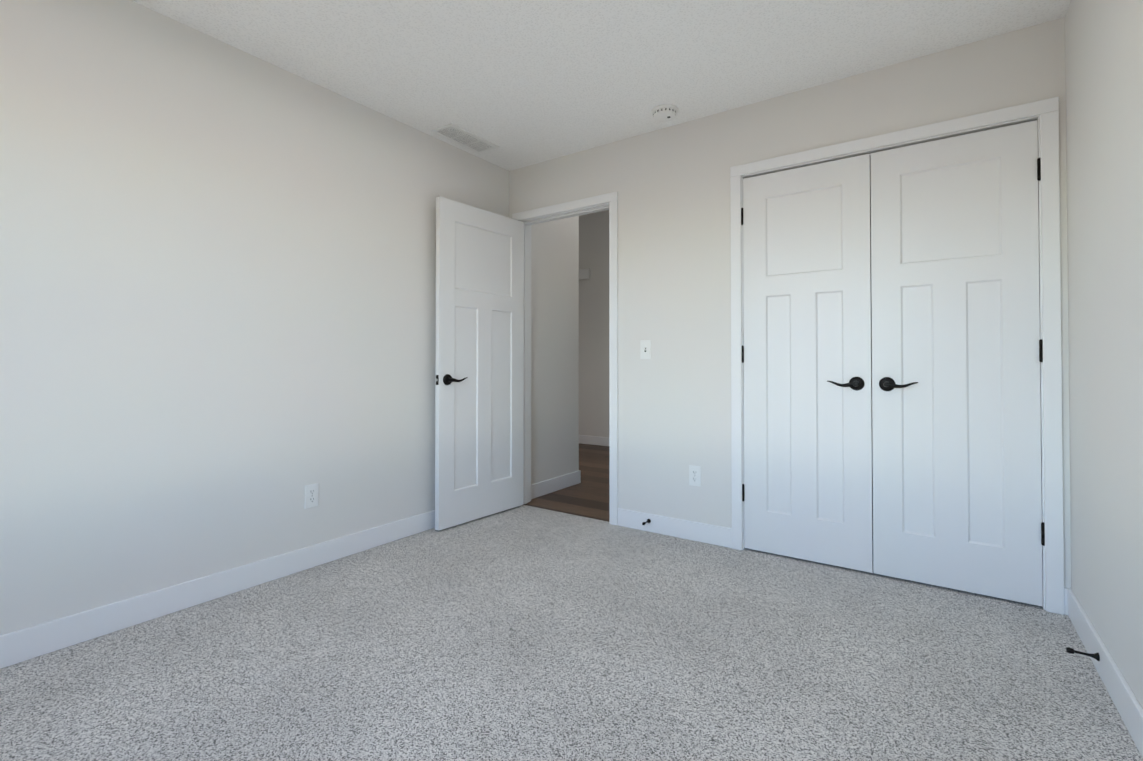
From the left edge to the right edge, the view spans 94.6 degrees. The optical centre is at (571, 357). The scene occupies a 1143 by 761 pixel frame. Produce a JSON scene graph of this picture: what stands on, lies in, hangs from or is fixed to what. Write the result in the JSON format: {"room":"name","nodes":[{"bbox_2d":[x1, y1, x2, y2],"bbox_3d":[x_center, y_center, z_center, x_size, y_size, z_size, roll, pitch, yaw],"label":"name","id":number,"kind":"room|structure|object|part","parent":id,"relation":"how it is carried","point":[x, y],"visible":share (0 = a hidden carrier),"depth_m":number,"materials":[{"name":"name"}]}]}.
{"room":"empty bedroom","nodes":[
{"label":"empty bedroom","id":0,"kind":"room"},
{"bbox_2d":[0,0,508,634],"bbox_3d":[-1.562,-0.175,2.370,0.120,2.430,3.940,0,-1,35],"label":"wall","id":1,"kind":"structure","parent":0,"point":[216,306],"depth_m":2.22,"materials":[{"name":"paint"}]},
{"bbox_2d":[0,510,434,668],"bbox_3d":[-1.496,0.985,2.310,0.040,0.108,3.700,0,-1,35],"label":"baseboard","id":2,"kind":"structure","parent":1,"relation":"attached to","point":[22,645],"depth_m":2.18,"materials":[{"name":"white wood"}]},
{"bbox_2d":[305,483,318,508],"bbox_3d":[-1.296,0.688,2.631,0.007,0.115,0.070,0,-1,35],"label":"outlet","id":3,"kind":"object","parent":1,"relation":"attached to","point":[309,497],"visible":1,"depth_m":2.63,"materials":[{"name":"white plastic"}]},
{"bbox_2d":[531,470,579,498],"bbox_3d":[-0.140,1.017,4.226,0.013,0.108,0.723,0,-1,35],"label":"baseboard","id":4,"kind":"structure","parent":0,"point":[548,486],"depth_m":4.22,"materials":[{"name":"white wood"}]},
{"bbox_2d":[523,443,608,521],"bbox_3d":[-0.156,1.111,5.325,4.000,0.052,2.735,0,-1,35],"label":"floor","id":5,"kind":"structure","parent":0,"point":[588,496],"depth_m":4.16,"materials":[{"name":"brown wood"}]},
{"bbox_2d":[579,435,608,445],"bbox_3d":[0.620,1.044,6.443,4.000,0.108,0.016,0,-1,35],"label":"baseboard","id":6,"kind":"structure","parent":5,"relation":"on","point":[583,439],"depth_m":6.67,"materials":[{"name":"white wood"}]},
{"bbox_2d":[0,505,1142,760],"bbox_3d":[-0.269,1.059,1.472,3.010,0.060,3.725,0,-1,35],"label":"floor","id":7,"kind":"structure","parent":0,"point":[524,633],"depth_m":1.75,"materials":[{"name":"grey carpet"}]},
{"bbox_2d":[131,0,1070,170],"bbox_3d":[-0.557,-1.738,3.371,5.850,0.720,6.700,0,-1,35],"label":"ceiling","id":8,"kind":"structure","parent":0,"point":[522,83],"depth_m":2.38,"materials":[{"name":"paint"}]},
{"bbox_2d":[431,123,498,153],"bbox_3d":[-0.663,-1.375,3.319,0.185,0.007,0.410,0,-1,35],"label":"ceiling vent","id":9,"kind":"object","parent":8,"relation":"in","point":[456,134],"visible":1,"depth_m":3.30,"materials":[{"name":"white plastic"}]},
{"bbox_2d":[651,104,677,121],"bbox_3d":[0.521,-1.360,2.947,0.148,0.046,0.148,0,-1,35],"label":"smoke detector","id":10,"kind":"object","parent":8,"relation":"attached to","point":[664,113],"visible":1,"depth_m":2.91,"materials":[{"name":"white plastic"}]},
{"bbox_2d":[509,17,1070,587],"bbox_3d":[0.813,-0.526,3.050,3.250,3.150,0.120,0,-1,35],"label":"wall","id":11,"kind":"structure","parent":0,"point":[671,185],"depth_m":3.10,"materials":[{"name":"paint"}]},
{"bbox_2d":[435,196,523,530],"bbox_3d":[-0.563,0.033,3.467,0.088,2.018,0.744,-1,-1,38],"label":"entry door","id":12,"kind":"structure","parent":11,"relation":"in","point":[479,441],"depth_m":3.43,"materials":[{"name":"white wood"}]},
{"bbox_3d":[-0.711,0.134,3.246,0.053,0.068,0.158,-1,-1,38],"label":"entry door handle","id":13,"kind":"part","parent":12,"relation":"part of","materials":[{"name":"black metal"}]},
{"bbox_2d":[579,268,589,279],"bbox_3d":[0.149,-1.073,6.782,0.210,0.135,0.038,0,-1,35],"label":"door chime","id":14,"kind":"object","parent":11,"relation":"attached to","point":[584,274],"visible":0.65,"depth_m":6.75,"materials":[{"name":"white plastic"}]},
{"bbox_2d":[640,340,650,358],"bbox_3d":[0.452,-0.049,3.219,0.070,0.115,0.005,0,-1,35],"label":"light switch","id":15,"kind":"object","parent":11,"relation":"attached to","point":[647,346],"visible":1,"depth_m":3.22,"materials":[{"name":"white plastic"}]},
{"bbox_2d":[618,508,731,547],"bbox_3d":[0.589,0.995,3.107,0.721,0.108,0.013,0,-1,35],"label":"baseboard","id":16,"kind":"structure","parent":11,"relation":"attached to","point":[675,527],"depth_m":3.08,"materials":[{"name":"white wood"}]},
{"bbox_2d":[689,465,700,486],"bbox_3d":[0.709,0.678,3.030,0.070,0.115,0.007,0,-1,35],"label":"outlet","id":17,"kind":"object","parent":11,"relation":"attached to","point":[696,476],"visible":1,"depth_m":3.03,"materials":[{"name":"white plastic"}]},
{"bbox_2d":[741,208,742,224],"bbox_3d":[0.935,-0.775,2.890,0.014,0.094,0.014,0,-1,35],"label":"left closet door hinge","id":18,"kind":"object","parent":11,"relation":"attached to","point":[741,216],"visible":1,"depth_m":2.88,"materials":[{"name":"black metal"}]},
{"bbox_2d":[742,484,743,500],"bbox_3d":[0.935,0.734,2.872,0.014,0.094,0.014,0,-1,35],"label":"left closet door hinge","id":19,"kind":"object","parent":11,"relation":"attached to","point":[742,492],"visible":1,"depth_m":2.87,"materials":[{"name":"black metal"}]},
{"bbox_2d":[742,345,743,362],"bbox_3d":[0.935,-0.021,2.881,0.014,0.094,0.014,0,-1,35],"label":"left closet door hinge","id":20,"kind":"object","parent":11,"relation":"attached to","point":[742,354],"visible":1,"depth_m":2.88,"materials":[{"name":"black metal"}]},
{"bbox_2d":[512,97,1064,614],"bbox_3d":[0.821,-0.004,3.038,2.944,2.104,0.154,0,-1,35],"label":"door frame","id":21,"kind":"structure","parent":11,"relation":"attached to","point":[1048,111],"depth_m":2.48,"materials":[{"name":"white wood"}]},
{"bbox_2d":[743,154,872,572],"bbox_3d":[1.187,0.023,2.703,0.608,2.018,0.088,0,-1,35],"label":"closet door","id":22,"kind":"structure","parent":11,"relation":"in","point":[808,466],"depth_m":2.69,"materials":[{"name":"white wood"}]},
{"bbox_3d":[1.338,0.126,2.574,0.158,0.068,0.053,0,-1,35],"label":"handle","id":23,"kind":"part","parent":22,"relation":"part of","materials":[{"name":"black metal"}]},
{"bbox_2d":[871,120,1042,605],"bbox_3d":[1.690,0.019,2.353,0.608,2.018,0.088,0,-1,35],"label":"closet door","id":24,"kind":"structure","parent":11,"relation":"in","point":[956,435],"depth_m":2.34,"materials":[{"name":"white wood"}]},
{"bbox_3d":[1.518,0.124,2.450,0.158,0.068,0.053,0,-1,35],"label":"handle","id":25,"kind":"part","parent":24,"relation":"part of","materials":[{"name":"black metal"}]},
{"bbox_2d":[1037,158,1040,180],"bbox_3d":[1.944,-0.784,2.190,0.014,0.094,0.014,0,-1,35],"label":"right closet door hinge","id":26,"kind":"object","parent":11,"relation":"attached to","point":[1038,169],"visible":1,"depth_m":2.19,"materials":[{"name":"black metal"}]},
{"bbox_2d":[1039,339,1042,361],"bbox_3d":[1.944,-0.029,2.181,0.014,0.094,0.014,0,-1,35],"label":"right closet door hinge","id":27,"kind":"object","parent":11,"relation":"attached to","point":[1040,350],"visible":0.98,"depth_m":2.18,"materials":[{"name":"black metal"}]},
{"bbox_2d":[1041,522,1044,545],"bbox_3d":[1.944,0.726,2.171,0.014,0.094,0.014,0,-1,35],"label":"right closet door hinge","id":28,"kind":"object","parent":11,"relation":"attached to","point":[1043,533],"visible":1,"depth_m":2.17,"materials":[{"name":"black metal"}]},
{"bbox_2d":[745,548,1041,606],"bbox_3d":[1.620,1.076,2.869,1.400,0.060,0.725,0,-1,35],"label":"floor","id":29,"kind":"structure","parent":0,"point":[900,578],"depth_m":2.48,"materials":[{"name":"carpet"}]},
{"bbox_2d":[1065,0,1142,708],"bbox_3d":[0.975,-0.197,0.535,0.120,2.430,3.820,0,-1,35],"label":"wall","id":30,"kind":"structure","parent":0,"point":[1104,93],"depth_m":1.65,"materials":[{"name":"paint"}]},
{"bbox_2d":[1064,587,1142,757],"bbox_3d":[0.950,0.965,0.611,0.023,0.108,3.700,0,-1,35],"label":"baseboard","id":31,"kind":"structure","parent":30,"relation":"attached to","point":[1122,696],"depth_m":1.61,"materials":[{"name":"white wood"}]},
{"bbox_2d":[1066,647,1099,660],"bbox_3d":[1.681,0.972,1.735,0.078,0.025,0.026,0,-1,35],"label":"door stop","id":32,"kind":"object","parent":31,"relation":"attached to","point":[1096,656],"visible":1,"depth_m":1.73,"materials":[{"name":"black metal"}]}
]}

